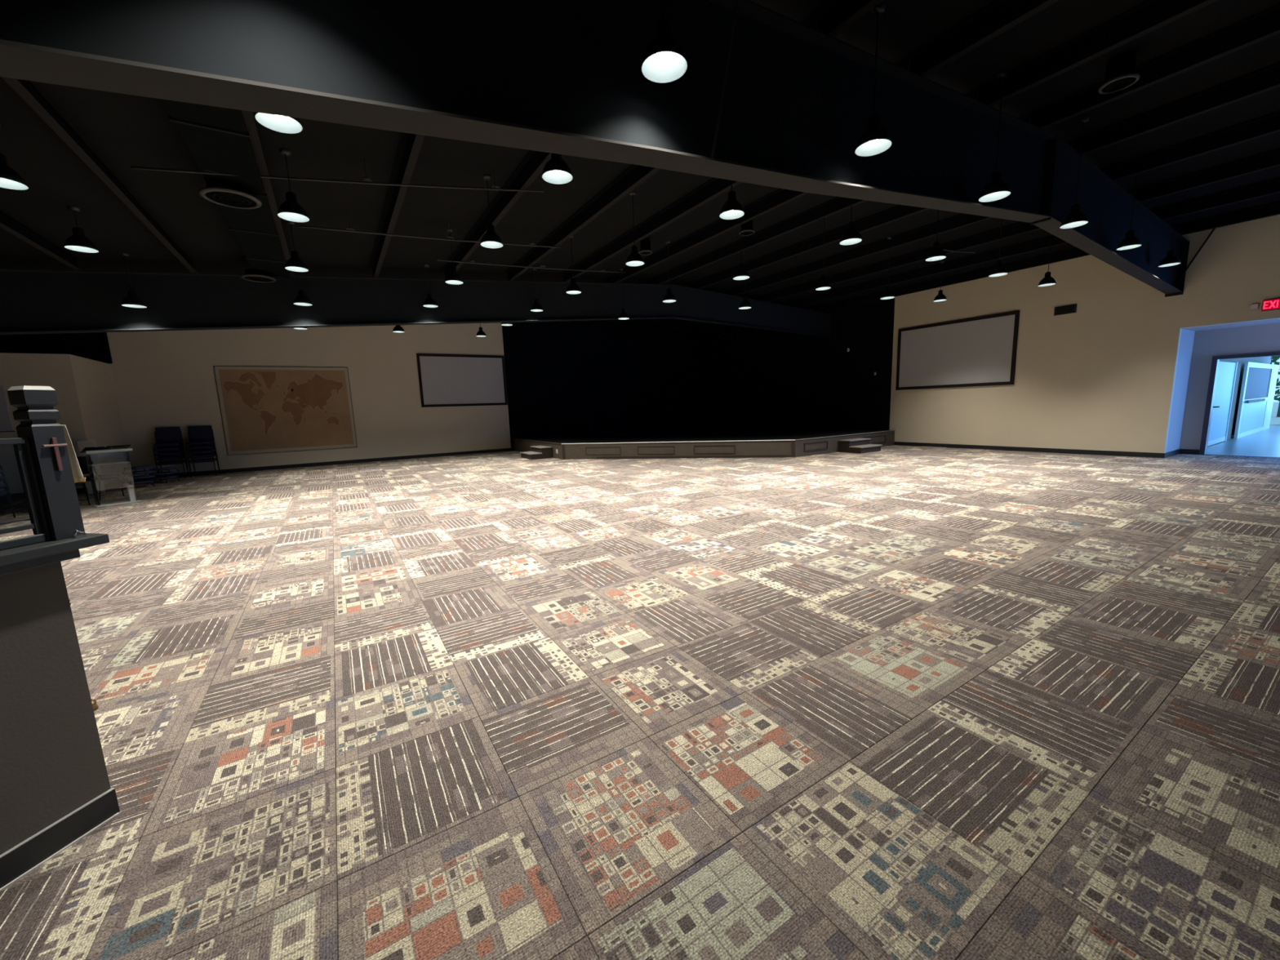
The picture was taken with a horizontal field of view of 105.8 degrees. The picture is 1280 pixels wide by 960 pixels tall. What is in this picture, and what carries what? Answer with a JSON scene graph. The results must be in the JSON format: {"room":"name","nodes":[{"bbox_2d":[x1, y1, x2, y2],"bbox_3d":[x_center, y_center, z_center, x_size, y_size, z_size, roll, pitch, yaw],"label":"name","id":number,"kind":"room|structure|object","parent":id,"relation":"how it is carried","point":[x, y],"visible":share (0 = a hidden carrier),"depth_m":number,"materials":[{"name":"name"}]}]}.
{"room":"house of worship","nodes":[
{"label":"house of worship","id":0,"kind":"room"},
{"bbox_2d":[0,352,128,493],"bbox_3d":[-15.016,-1.162,10.863,4.250,3.080,2.500,-7,10,-32],"label":"wall","id":1,"kind":"structure","parent":0,"point":[87,406],"depth_m":10.84,"materials":[{"name":"beige paint"}]},
{"bbox_2d":[0,386,15,432],"bbox_3d":[-14.627,-1.360,9.573,2.840,0.970,0.033,-7,10,-32],"label":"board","id":2,"kind":"object","parent":1,"relation":"attached to","point":[6,425],"visible":1,"depth_m":10.28,"materials":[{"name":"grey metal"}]},
{"bbox_2d":[0,488,87,499],"bbox_3d":[-14.294,0.442,10.030,4.250,0.110,0.015,-7,10,-32],"label":"baseboard","id":3,"kind":"structure","parent":1,"relation":"attached to","point":[15,495],"depth_m":10.52,"materials":[{"name":"black rubber"}]},
{"bbox_2d":[103,477,128,488],"bbox_3d":[-13.119,0.083,12.132,0.015,0.110,2.335,-7,10,-32],"label":"baseboard","id":4,"kind":"structure","parent":1,"relation":"attached to","point":[125,480],"depth_m":12.06,"materials":[{"name":"black rubber"}]},
{"bbox_2d":[0,320,704,475],"bbox_3d":[-7.182,-3.321,16.957,24.340,4.990,0.170,-7,10,-32],"label":"wall","id":5,"kind":"structure","parent":0,"point":[162,379],"depth_m":16.48,"materials":[{"name":"beige paint"}]},
{"bbox_2d":[102,332,112,363],"bbox_3d":[-13.822,-3.460,12.566,0.050,0.852,0.120,-7,10,-32],"label":"trim","id":6,"kind":"structure","parent":5,"relation":"attached to","point":[104,334],"depth_m":12.54,"materials":[{"name":"black paint"}]},
{"bbox_2d":[213,365,357,455],"bbox_3d":[-10.673,-2.155,14.793,3.284,2.554,0.025,-7,10,-32],"label":"world map","id":7,"kind":"object","parent":5,"relation":"attached to","point":[264,409],"visible":1,"depth_m":14.71,"materials":[{"name":"paper"}]},
{"bbox_2d":[133,448,511,479],"bbox_3d":[-9.345,-0.609,15.844,10.430,0.110,0.015,-7,10,-32],"label":"baseboard","id":8,"kind":"structure","parent":5,"relation":"attached to","point":[340,462],"depth_m":15.47,"materials":[{"name":"black rubber"}]},
{"bbox_2d":[416,353,507,407],"bbox_3d":[-6.302,-3.567,17.377,3.000,1.810,0.048,-7,10,-32],"label":"projection screen","id":9,"kind":"object","parent":5,"relation":"attached to","point":[444,380],"visible":1,"depth_m":17.32,"materials":[{"name":"grey fabric"}]},
{"bbox_2d":[0,424,1279,959],"bbox_3d":[5.549,-0.363,11.501,39.500,0.100,23.450,-7,10,-32],"label":"floor","id":10,"kind":"structure","parent":0,"point":[894,702],"depth_m":2.41,"materials":[{"name":"carpet"}]},
{"bbox_2d":[0,533,119,892],"bbox_3d":[-2.479,0.998,0.344,0.250,1.095,3.318,0,9,13],"label":"wall","id":11,"kind":"structure","parent":10,"relation":"on","point":[55,791],"depth_m":1.70,"materials":[{"name":"grey paint"}]},
{"bbox_2d":[0,437,50,550],"bbox_3d":[-2.324,0.157,0.954,0.038,0.372,1.600,0,9,13],"label":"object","id":12,"kind":"structure","parent":11,"relation":"in","point":[21,446],"depth_m":1.70,"materials":[{"name":"black paint"}]},
{"bbox_2d":[7,385,85,540],"bbox_3d":[-2.142,-0.059,1.752,0.081,0.549,0.081,0,9,13],"label":"newel post","id":13,"kind":"object","parent":11,"relation":"on","point":[36,413],"visible":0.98,"depth_m":1.73,"materials":[{"name":"black paint"}]},
{"bbox_2d":[42,437,67,471],"bbox_3d":[-2.097,-0.092,1.742,0.011,0.120,0.062,0,9,13],"label":"wall cross","id":14,"kind":"object","parent":13,"relation":"attached to","point":[54,442],"visible":1,"depth_m":1.74,"materials":[{"name":"brown wood"}]},
{"bbox_2d":[61,424,98,710],"bbox_3d":[-2.908,0.461,2.501,0.196,1.539,0.068,-7,10,-32],"label":"flag","id":15,"kind":"object","parent":10,"relation":"on","point":[77,472],"visible":0.24,"depth_m":2.46,"materials":[{"name":"white fabric"}]},
{"bbox_2d":[77,440,105,493],"bbox_3d":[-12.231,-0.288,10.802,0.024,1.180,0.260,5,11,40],"label":"chair","id":16,"kind":"object","parent":10,"relation":"on","point":[82,444],"visible":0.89,"depth_m":10.80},
{"bbox_2d":[76,456,124,500],"bbox_3d":[-11.212,-0.053,9.942,0.552,0.906,0.533,-2,9,-1],"label":"chair","id":17,"kind":"object","parent":10,"relation":"on","point":[82,461],"visible":0.41,"depth_m":9.78,"materials":[{"name":"black metal"}]},
{"bbox_2d":[80,444,142,506],"bbox_3d":[-10.088,-0.096,9.240,0.415,1.111,0.600,3,10,30],"label":"lectern","id":18,"kind":"object","parent":10,"relation":"on","point":[131,488],"visible":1,"depth_m":9.20,"materials":[{"name":"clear plastic"}]},
{"bbox_2d":[87,461,129,466],"bbox_3d":[-10.098,-0.311,9.208,0.250,0.015,0.500,3,10,30],"label":"shelf","id":19,"kind":"object","parent":18,"relation":"attached to","point":[126,462],"depth_m":9.16,"materials":[{"name":"plastic"}]},
{"bbox_2d":[128,479,155,486],"bbox_3d":[-11.991,0.100,11.639,0.438,0.154,0.438,5,11,40],"label":"chair","id":20,"kind":"object","parent":10,"relation":"on","point":[148,481],"visible":0.74,"depth_m":11.58,"materials":[{"name":"blue fabric"}]},
{"bbox_2d":[127,475,157,483],"bbox_3d":[-11.970,-0.017,11.637,0.438,0.154,0.438,3,10,32],"label":"chair","id":21,"kind":"object","parent":20,"relation":"on","point":[142,476],"visible":0.73,"depth_m":11.58,"materials":[{"name":"blue fabric"}]},
{"bbox_2d":[123,470,155,479],"bbox_3d":[-11.999,-0.127,11.604,0.438,0.154,0.438,2,9,23],"label":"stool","id":22,"kind":"object","parent":21,"relation":"on","point":[145,472],"visible":0.84,"depth_m":11.54,"materials":[{"name":"blue fabric"}]},
{"bbox_2d":[122,465,157,474],"bbox_3d":[-11.978,-0.244,11.603,0.438,0.154,0.438,0,9,15],"label":"stool","id":23,"kind":"object","parent":22,"relation":"on","point":[144,467],"visible":0.93,"depth_m":11.52,"materials":[{"name":"blue fabric"}]},
{"bbox_2d":[147,475,179,484],"bbox_3d":[-12.154,-0.003,12.357,0.438,0.154,0.438,-3,9,-9],"label":"chair","id":24,"kind":"object","parent":10,"relation":"on","point":[162,477],"visible":0.85,"depth_m":12.23,"materials":[{"name":"blue fabric"}]},
{"bbox_2d":[147,471,179,479],"bbox_3d":[-12.141,-0.118,12.350,0.438,0.154,0.438,-4,9,-15],"label":"stool","id":25,"kind":"object","parent":24,"relation":"on","point":[159,473],"visible":0.85,"depth_m":12.22,"materials":[{"name":"blue fabric"}]},
{"bbox_2d":[148,466,179,475],"bbox_3d":[-12.128,-0.234,12.343,0.438,0.154,0.438,-5,9,-20],"label":"stool","id":26,"kind":"object","parent":25,"relation":"on","point":[163,468],"visible":0.87,"depth_m":12.22,"materials":[{"name":"blue fabric"}]},
{"bbox_2d":[156,453,189,478],"bbox_3d":[-12.793,-0.495,13.228,0.552,0.906,0.533,-8,10,-33],"label":"chair","id":27,"kind":"object","parent":10,"relation":"on","point":[169,462],"visible":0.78,"depth_m":13.12,"materials":[{"name":"fabric"}]},
{"bbox_2d":[155,448,188,475],"bbox_3d":[-12.797,-0.615,13.210,0.552,0.906,0.533,-8,10,-33],"label":"chair","id":28,"kind":"object","parent":27,"relation":"on","point":[175,457],"visible":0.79,"depth_m":13.09,"materials":[{"name":"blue fabric"}]},
{"bbox_2d":[155,443,187,469],"bbox_3d":[-12.802,-0.736,13.192,0.552,0.906,0.533,-8,10,-33],"label":"chair","id":29,"kind":"object","parent":28,"relation":"on","point":[169,453],"visible":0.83,"depth_m":13.06,"materials":[{"name":"blue fabric"}]},
{"bbox_2d":[154,436,186,466],"bbox_3d":[-12.806,-0.856,13.174,0.552,0.906,0.533,-8,10,-33],"label":"chair","id":30,"kind":"object","parent":29,"relation":"on","point":[177,448],"visible":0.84,"depth_m":13.11,"materials":[{"name":"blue fabric"}]},
{"bbox_2d":[152,426,186,462],"bbox_3d":[-12.810,-0.977,13.155,0.552,0.906,0.533,-8,10,-33],"label":"chair","id":31,"kind":"object","parent":30,"relation":"on","point":[163,433],"visible":0.98,"depth_m":13.23,"materials":[{"name":"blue fabric"}]},
{"bbox_2d":[189,452,220,477],"bbox_3d":[-12.235,-0.567,13.574,0.552,0.906,0.533,-7,10,-30],"label":"chair","id":32,"kind":"object","parent":10,"relation":"on","point":[206,460],"visible":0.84,"depth_m":13.47,"materials":[{"name":"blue fabric"}]},
{"bbox_2d":[188,444,219,473],"bbox_3d":[-12.239,-0.687,13.556,0.552,0.906,0.533,-7,10,-30],"label":"chair","id":33,"kind":"object","parent":32,"relation":"on","point":[202,455],"visible":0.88,"depth_m":13.41,"materials":[{"name":"blue fabric"}]},
{"bbox_2d":[187,439,218,468],"bbox_3d":[-12.243,-0.808,13.538,0.552,0.906,0.533,-7,10,-30],"label":"chair","id":34,"kind":"object","parent":33,"relation":"on","point":[197,451],"visible":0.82,"depth_m":13.41,"materials":[{"name":"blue fabric"}]},
{"bbox_2d":[186,434,217,464],"bbox_3d":[-12.247,-0.928,13.520,0.552,0.906,0.533,-7,10,-30],"label":"chair","id":35,"kind":"object","parent":34,"relation":"on","point":[207,446],"visible":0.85,"depth_m":13.46,"materials":[{"name":"blue fabric"}]},
{"bbox_2d":[185,425,217,459],"bbox_3d":[-12.251,-1.049,13.502,0.552,0.906,0.533,-7,10,-30],"label":"chair","id":36,"kind":"object","parent":35,"relation":"on","point":[206,431],"visible":0.98,"depth_m":13.58,"materials":[{"name":"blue fabric"}]},
{"bbox_2d":[520,444,552,459],"bbox_3d":[-3.333,-0.888,15.499,0.730,0.348,0.990,-7,10,-32],"label":"steps","id":37,"kind":"structure","parent":10,"relation":"on","point":[540,451],"depth_m":15.22,"materials":[{"name":"brown wood"}]},
{"bbox_2d":[513,426,895,459],"bbox_3d":[1.661,-1.364,17.056,9.455,0.482,9.505,-7,10,-32],"label":"stage","id":38,"kind":"object","parent":10,"relation":"on","point":[696,442],"visible":0.94,"depth_m":14.44,"materials":[{"name":"brown wood"}]},
{"bbox_2d":[838,437,882,453],"bbox_3d":[6.371,-0.999,14.005,0.990,0.348,0.730,-7,10,-32],"label":"steps","id":39,"kind":"structure","parent":10,"relation":"on","point":[859,445],"depth_m":13.86,"materials":[{"name":"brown wood"}]},
{"bbox_2d":[0,0,1279,339],"bbox_3d":[-1.020,-3.801,6.818,24.640,1.676,23.750,-7,10,-32],"label":"ceiling","id":40,"kind":"structure","parent":0,"point":[1198,129],"depth_m":6.45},
{"bbox_2d":[0,152,29,190],"bbox_3d":[-5.647,-2.872,4.252,0.292,0.493,0.292,-7,10,-32],"label":"pendant lamp","id":41,"kind":"object","parent":40,"relation":"hanging from","point":[10,179],"visible":1,"depth_m":4.29,"materials":[{"name":"black metal"}]},
{"bbox_2d":[63,205,99,253],"bbox_3d":[-6.878,-3.077,5.926,0.292,0.482,0.292,-7,10,-32],"label":"pendant lamp","id":42,"kind":"object","parent":40,"relation":"hanging from","point":[77,242],"visible":1,"depth_m":5.90,"materials":[{"name":"black metal"}]},
{"bbox_2d":[120,253,146,307],"bbox_3d":[-8.003,-3.132,7.595,0.292,0.783,0.292,-7,10,-32],"label":"pendant lamp","id":43,"kind":"object","parent":40,"relation":"hanging from","point":[132,300],"visible":1,"depth_m":7.58,"materials":[{"name":"black metal"}]},
{"bbox_2d":[161,98,290,277],"bbox_3d":[-4.396,-3.195,5.268,0.524,0.044,7.980,-7,10,-32],"label":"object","id":44,"kind":"structure","parent":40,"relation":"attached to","point":[217,139],"depth_m":4.81,"materials":[{"name":"metal"}]},
{"bbox_2d":[198,180,262,208],"bbox_3d":[-4.489,-3.136,5.312,0.540,0.130,0.540,-7,10,-32],"label":"diffuser","id":45,"kind":"object","parent":44,"relation":"attached to","point":[229,194],"visible":1,"depth_m":5.25,"materials":[{"name":"grey metal"}]},
{"bbox_2d":[240,268,276,282],"bbox_3d":[-6.583,-3.523,8.352,0.500,0.130,0.500,-7,10,-32],"label":"diffuser","id":46,"kind":"object","parent":44,"relation":"attached to","point":[253,275],"visible":1,"depth_m":8.26,"materials":[{"name":"grey metal"}]},
{"bbox_2d":[253,111,302,133],"bbox_3d":[-2.661,-2.950,3.509,0.292,0.665,0.292,-7,10,-32],"label":"pendant lamp","id":47,"kind":"object","parent":40,"relation":"hanging from","point":[282,124],"visible":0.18,"depth_m":3.65,"materials":[{"name":"glass"}]},
{"bbox_2d":[276,148,310,222],"bbox_3d":[-3.754,-3.165,5.186,0.292,0.663,0.292,-7,10,-32],"label":"pendant lamp","id":48,"kind":"object","parent":40,"relation":"hanging from","point":[290,210],"visible":1,"depth_m":5.17,"materials":[{"name":"black metal"}]},
{"bbox_2d":[284,220,308,271],"bbox_3d":[-5.012,-3.394,7.010,0.292,0.656,0.292,-7,10,-32],"label":"pendant lamp","id":49,"kind":"object","parent":40,"relation":"hanging from","point":[295,264],"visible":0.99,"depth_m":6.99,"materials":[{"name":"black metal"}]},
{"bbox_2d":[293,271,312,306],"bbox_3d":[-6.126,-3.562,8.733,0.292,0.759,0.292,-7,10,-32],"label":"pendant lamp","id":50,"kind":"object","parent":40,"relation":"hanging from","point":[301,300],"visible":0.94,"depth_m":8.72,"materials":[{"name":"black metal"}]},
{"bbox_2d":[130,157,543,191],"bbox_3d":[-3.100,-3.476,5.471,4.063,0.530,0.119,-6,9,-23],"label":"conduit","id":51,"kind":"object","parent":40,"relation":"attached to","point":[366,180],"visible":0.87,"depth_m":5.44,"materials":[{"name":"metal"}]},
{"bbox_2d":[0,268,832,337],"bbox_3d":[-3.448,-3.679,10.828,24.110,2.292,0.200,-7,10,-32],"label":"steel beam","id":52,"kind":"structure","parent":40,"relation":"attached to","point":[33,301],"depth_m":9.26,"materials":[{"name":"metal"}]},
{"bbox_2d":[422,264,438,307],"bbox_3d":[-4.296,-3.949,9.848,0.292,0.800,0.292,-7,10,-32],"label":"pendant lamp","id":53,"kind":"object","parent":40,"relation":"hanging from","point":[429,302],"visible":1,"depth_m":9.83,"materials":[{"name":"black metal"}]},
{"bbox_2d":[299,212,562,248],"bbox_3d":[-3.007,-3.911,7.642,3.944,0.525,0.120,-8,10,-34],"label":"conduit","id":54,"kind":"object","parent":40,"relation":"attached to","point":[348,228],"visible":0.97,"depth_m":7.38,"materials":[{"name":"metal"}]},
{"bbox_2d":[444,228,463,284],"bbox_3d":[-3.104,-3.697,8.001,0.292,0.829,0.292,-7,10,-32],"label":"pendant lamp","id":55,"kind":"object","parent":40,"relation":"hanging from","point":[453,277],"visible":0.99,"depth_m":7.99,"materials":[{"name":"black metal"}]},
{"bbox_2d":[480,173,503,248],"bbox_3d":[-1.945,-3.475,6.252,0.292,0.832,0.292,-7,10,-32],"label":"pendant lamp","id":56,"kind":"object","parent":40,"relation":"hanging from","point":[490,239],"visible":1,"depth_m":6.24,"materials":[{"name":"black metal"}]},
{"bbox_2d":[437,253,625,272],"bbox_3d":[-1.998,-4.460,9.923,4.172,0.539,0.120,-8,11,-37],"label":"conduit","id":57,"kind":"object","parent":40,"relation":"attached to","point":[542,266],"visible":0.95,"depth_m":9.79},
{"bbox_2d":[530,268,543,311],"bbox_3d":[-2.376,-4.324,11.021,0.292,0.905,0.292,-7,10,-32],"label":"pendant lamp","id":58,"kind":"object","parent":40,"relation":"hanging from","point":[536,307],"visible":1,"depth_m":11.01,"materials":[{"name":"black metal"}]},
{"bbox_2d":[542,152,573,184],"bbox_3d":[-0.788,-3.248,4.478,0.292,0.834,0.292,-7,10,-32],"label":"pendant lamp","id":59,"kind":"object","parent":40,"relation":"hanging from","point":[556,171],"visible":0.74,"depth_m":4.53,"materials":[{"name":"black metal"}]},
{"bbox_2d":[565,235,581,293],"bbox_3d":[-1.254,-3.993,8.967,0.292,0.998,0.292,-7,10,-32],"label":"pendant lamp","id":60,"kind":"object","parent":40,"relation":"hanging from","point":[573,288],"visible":0.97,"depth_m":8.96,"materials":[{"name":"black metal"}]},
{"bbox_2d":[0,0,1190,297],"bbox_3d":[1.014,-2.667,3.812,24.185,2.502,0.310,-7,10,-32],"label":"steel beam","id":61,"kind":"structure","parent":40,"relation":"attached to","point":[765,96],"depth_m":3.06,"materials":[{"name":"metal"}]},
{"bbox_2d":[1174,228,1215,287],"bbox_3d":[11.300,-4.498,9.879,0.100,1.175,0.582,-7,10,-32],"label":"rod","id":62,"kind":"object","parent":61,"relation":"on","point":[1213,229],"visible":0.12,"depth_m":9.86,"materials":[{"name":"black metal"}]},
{"bbox_2d":[617,268,629,319],"bbox_3d":[-0.422,-4.566,11.899,0.292,1.166,0.292,-7,10,-32],"label":"pendant lamp","id":63,"kind":"object","parent":40,"relation":"hanging from","point":[623,315],"visible":1,"depth_m":11.90,"materials":[{"name":"black metal"}]},
{"bbox_2d":[625,191,644,266],"bbox_3d":[-0.093,-3.782,7.285,0.292,1.004,0.292,-7,10,-32],"label":"pendant lamp","id":64,"kind":"object","parent":40,"relation":"hanging from","point":[634,259],"visible":1,"depth_m":7.28,"materials":[{"name":"black metal"}]},
{"bbox_2d":[638,239,652,255],"bbox_3d":[0.109,-4.608,9.592,0.280,0.230,0.280,-7,10,-32],"label":"ceiling vent","id":65,"kind":"object","parent":40,"relation":"in","point":[645,250],"visible":1,"depth_m":9.52,"materials":[{"name":"grey metal"}]},
{"bbox_2d":[640,0,688,83],"bbox_3d":[0.135,-2.995,2.918,0.292,0.921,0.292,-7,10,-32],"label":"pendant lamp","id":66,"kind":"object","parent":40,"relation":"hanging from","point":[664,60],"visible":1,"depth_m":3.00,"materials":[{"name":"black metal"}]},
{"bbox_2d":[662,240,676,302],"bbox_3d":[0.592,-4.299,9.999,0.292,1.168,0.292,-7,10,-32],"label":"pendant lamp","id":67,"kind":"object","parent":40,"relation":"hanging from","point":[668,297],"visible":1,"depth_m":10.00,"materials":[{"name":"black metal"}]},
{"bbox_2d":[719,180,744,219],"bbox_3d":[1.043,-3.554,5.514,0.292,1.004,0.292,-7,10,-32],"label":"pendant lamp","id":68,"kind":"object","parent":40,"relation":"hanging from","point":[732,209],"visible":0.94,"depth_m":5.52,"materials":[{"name":"black metal"}]},
{"bbox_2d":[733,204,750,279],"bbox_3d":[1.740,-4.091,8.335,0.292,1.174,0.292,-7,10,-32],"label":"pendant lamp","id":69,"kind":"object","parent":40,"relation":"hanging from","point":[740,273],"visible":0.98,"depth_m":8.34,"materials":[{"name":"black metal"}]},
{"bbox_2d":[738,249,751,309],"bbox_3d":[2.382,-4.596,10.995,0.292,1.334,0.292,-7,10,-32],"label":"pendant lamp","id":70,"kind":"object","parent":40,"relation":"hanging from","point":[744,304],"visible":0.96,"depth_m":11.01,"materials":[{"name":"black metal"}]},
{"bbox_2d":[738,219,755,235],"bbox_3d":[1.976,-4.677,8.954,0.300,0.230,0.300,-7,10,-32],"label":"ceiling vent","id":71,"kind":"object","parent":40,"relation":"in","point":[747,229],"visible":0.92,"depth_m":8.88,"materials":[{"name":"grey metal"}]},
{"bbox_2d":[815,217,831,290],"bbox_3d":[3.546,-4.389,9.339,0.292,1.339,0.292,-7,10,-32],"label":"pendant lamp","id":72,"kind":"object","parent":40,"relation":"hanging from","point":[823,285],"visible":0.91,"depth_m":9.36,"materials":[{"name":"black metal"}]},
{"bbox_2d":[839,198,862,244],"bbox_3d":[2.888,-3.870,6.600,0.292,1.177,0.292,-7,10,-32],"label":"pendant lamp","id":73,"kind":"object","parent":40,"relation":"hanging from","point":[851,236],"visible":0.93,"depth_m":6.62,"materials":[{"name":"black metal"}]},
{"bbox_2d":[854,3,892,156],"bbox_3d":[1.962,-3.338,4.037,0.292,1.049,0.292,-7,10,-32],"label":"pendant lamp","id":74,"kind":"object","parent":40,"relation":"hanging from","point":[876,140],"visible":0.99,"depth_m":4.04,"materials":[{"name":"black metal"}]},
{"bbox_2d":[880,236,894,299],"bbox_3d":[5.361,-4.569,10.441,0.292,1.241,0.292,-7,10,-32],"label":"pendant lamp","id":75,"kind":"object","parent":40,"relation":"hanging from","point":[887,294],"visible":1,"depth_m":10.45,"materials":[{"name":"black metal"}]},
{"bbox_2d":[924,209,946,261],"bbox_3d":[4.646,-4.156,7.551,0.292,1.338,0.292,-7,10,-32],"label":"pendant lamp","id":76,"kind":"object","parent":40,"relation":"hanging from","point":[936,253],"visible":0.94,"depth_m":7.58,"materials":[{"name":"black metal"}]},
{"bbox_2d":[933,261,946,302],"bbox_3d":[7.439,-4.912,11.967,0.292,0.922,0.292,-7,10,-32],"label":"pendant lamp","id":77,"kind":"object","parent":40,"relation":"hanging from","point":[940,296],"visible":1,"depth_m":11.96,"materials":[{"name":"black metal"}]},
{"bbox_2d":[977,70,1011,202],"bbox_3d":[3.840,-3.679,5.187,0.292,1.204,0.292,-7,10,-32],"label":"pendant lamp","id":78,"kind":"object","parent":40,"relation":"hanging from","point":[997,188],"visible":1,"depth_m":5.20,"materials":[{"name":"black metal"}]},
{"bbox_2d":[988,218,1008,276],"bbox_3d":[6.508,-4.350,8.739,0.292,1.239,0.292,-7,10,-32],"label":"pendant lamp","id":79,"kind":"object","parent":40,"relation":"hanging from","point":[998,270],"visible":0.95,"depth_m":8.76,"materials":[{"name":"black metal"}]},
{"bbox_2d":[1037,233,1056,286],"bbox_3d":[8.205,-4.509,9.705,0.292,1.149,0.292,-7,10,-32],"label":"pendant lamp","id":80,"kind":"object","parent":40,"relation":"hanging from","point":[1047,280],"visible":0.91,"depth_m":9.72,"materials":[{"name":"black metal"}]},
{"bbox_2d":[1059,116,1088,228],"bbox_3d":[5.763,-4.033,6.365,0.292,1.280,0.292,-7,10,-32],"label":"pendant lamp","id":81,"kind":"object","parent":40,"relation":"hanging from","point":[1076,218],"visible":1,"depth_m":6.38,"materials":[{"name":"black metal"}]},
{"bbox_2d":[1097,53,1140,93],"bbox_3d":[4.984,-4.224,5.032,0.320,0.230,0.320,-7,10,-32],"label":"ceiling vent","id":82,"kind":"object","parent":40,"relation":"in","point":[1120,73],"visible":1,"depth_m":4.97,"materials":[{"name":"grey metal"}]},
{"bbox_2d":[1115,174,1142,250],"bbox_3d":[7.713,-4.245,7.578,0.292,1.146,0.292,-7,10,-32],"label":"pendant lamp","id":83,"kind":"object","parent":40,"relation":"hanging from","point":[1130,242],"visible":0.91,"depth_m":7.59,"materials":[{"name":"black metal"}]},
{"bbox_2d":[1157,217,1181,266],"bbox_3d":[9.701,-4.453,8.816,0.292,1.024,0.292,-7,10,-32],"label":"pendant lamp","id":84,"kind":"object","parent":40,"relation":"hanging from","point":[1171,260],"visible":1,"depth_m":8.83,"materials":[{"name":"black metal"}]},
{"bbox_2d":[702,214,1279,453],"bbox_3d":[8.275,-3.437,15.163,0.170,4.694,19.350,-7,10,-32],"label":"wall","id":85,"kind":"structure","parent":0,"point":[1100,375],"depth_m":12.32,"materials":[{"name":"beige paint"}]},
{"bbox_2d":[895,310,1019,390],"bbox_3d":[8.931,-3.600,13.897,0.048,1.870,3.160,-7,10,-32],"label":"projection screen","id":86,"kind":"object","parent":85,"relation":"attached to","point":[977,351],"visible":1,"depth_m":13.70,"materials":[{"name":"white fabric"}]},
{"bbox_2d":[893,441,1164,457],"bbox_3d":[9.757,-0.867,13.165,0.015,0.110,6.220,-7,10,-32],"label":"baseboard","id":87,"kind":"structure","parent":85,"relation":"attached to","point":[1151,455],"depth_m":12.37,"materials":[{"name":"black rubber"}]},
{"bbox_2d":[1053,303,1076,315],"bbox_3d":[10.248,-4.100,11.677,0.038,0.200,0.420,-7,10,-32],"label":"air vent","id":88,"kind":"object","parent":85,"relation":"in","point":[1071,308],"visible":1,"depth_m":11.66,"materials":[{"name":"black metal"}]},
{"bbox_2d":[1249,297,1279,311],"bbox_3d":[11.902,-3.310,9.154,0.056,0.200,0.470,-7,10,-32],"label":"exit sign","id":89,"kind":"object","parent":85,"relation":"attached to","point":[1273,304],"visible":1,"depth_m":9.15,"materials":[{"name":"red plastic"}]},
{"bbox_2d":[1166,328,1195,452],"bbox_3d":[11.982,-2.001,10.816,1.230,2.900,0.150,-7,10,-32],"label":"wall","id":90,"kind":"structure","parent":0,"point":[1187,338],"depth_m":10.71,"materials":[{"name":"grey paint"}]},
{"bbox_2d":[1163,448,1180,457],"bbox_3d":[11.953,-0.598,10.880,1.275,0.110,0.015,-7,10,-32],"label":"baseboard","id":91,"kind":"structure","parent":90,"relation":"attached to","point":[1175,451],"depth_m":10.84,"materials":[{"name":"black rubber"}]},
{"bbox_2d":[1179,323,1279,449],"bbox_3d":[13.513,-1.767,9.453,0.120,2.740,3.820,-7,10,-32],"label":"wall","id":92,"kind":"structure","parent":0,"point":[1265,338],"depth_m":10.71,"materials":[{"name":"grey paint"}]},
{"bbox_2d":[1179,448,1199,454],"bbox_3d":[12.571,-0.649,11.076,0.015,0.110,0.305,-7,10,-32],"label":"baseboard","id":93,"kind":"structure","parent":92,"relation":"attached to","point":[1182,451],"depth_m":11.07,"materials":[{"name":"black rubber"}]},
{"bbox_2d":[1182,318,1279,331],"bbox_3d":[12.996,-3.090,8.954,1.230,0.060,3.820,-7,10,-32],"label":"trim","id":94,"kind":"structure","parent":92,"relation":"attached to","point":[1277,320],"depth_m":9.98,"materials":[{"name":"grey paint"}]},
{"bbox_2d":[1199,351,1279,454],"bbox_3d":[13.204,-1.539,9.960,0.200,2.160,2.050,-7,10,-32],"label":"door frame","id":95,"kind":"structure","parent":92,"relation":"in","point":[1215,359],"depth_m":10.69,"materials":[{"name":"metal"}]},
{"bbox_2d":[1219,355,1271,439],"bbox_3d":[17.320,-2.609,14.116,11.380,2.750,0.240,-7,10,-32],"label":"wall","id":96,"kind":"structure","parent":0,"point":[1241,362],"depth_m":14.42,"materials":[{"name":"paint"}]},
{"bbox_2d":[1207,361,1237,445],"bbox_3d":[15.201,-2.002,12.628,2.310,2.140,0.146,-7,10,-32],"label":"door","id":97,"kind":"structure","parent":96,"relation":"in","point":[1226,375],"depth_m":12.69,"materials":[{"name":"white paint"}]},
{"bbox_2d":[1233,361,1279,438],"bbox_3d":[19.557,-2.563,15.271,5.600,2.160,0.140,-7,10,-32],"label":"door","id":98,"kind":"structure","parent":96,"relation":"in","point":[1259,380],"depth_m":14.96,"materials":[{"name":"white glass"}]},
{"label":"outside","id":99,"kind":"structure","parent":0,"visible":0},
{"bbox_2d":[1269,402,1279,424],"bbox_3d":[40.126,-4.036,27.988,42.000,0.100,45.000,-7,10,-32],"label":"ground","id":100,"kind":"structure","parent":99,"point":[1274,420],"depth_m":23.91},
{"bbox_2d":[1270,355,1279,417],"bbox_3d":[30.268,-4.858,22.683,2.502,3.795,2.225,-1,9,5],"label":"tree","id":101,"kind":"object","parent":100,"relation":"on","point":[1277,384],"visible":0.17,"depth_m":22.87,"materials":[{"name":"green plant"}]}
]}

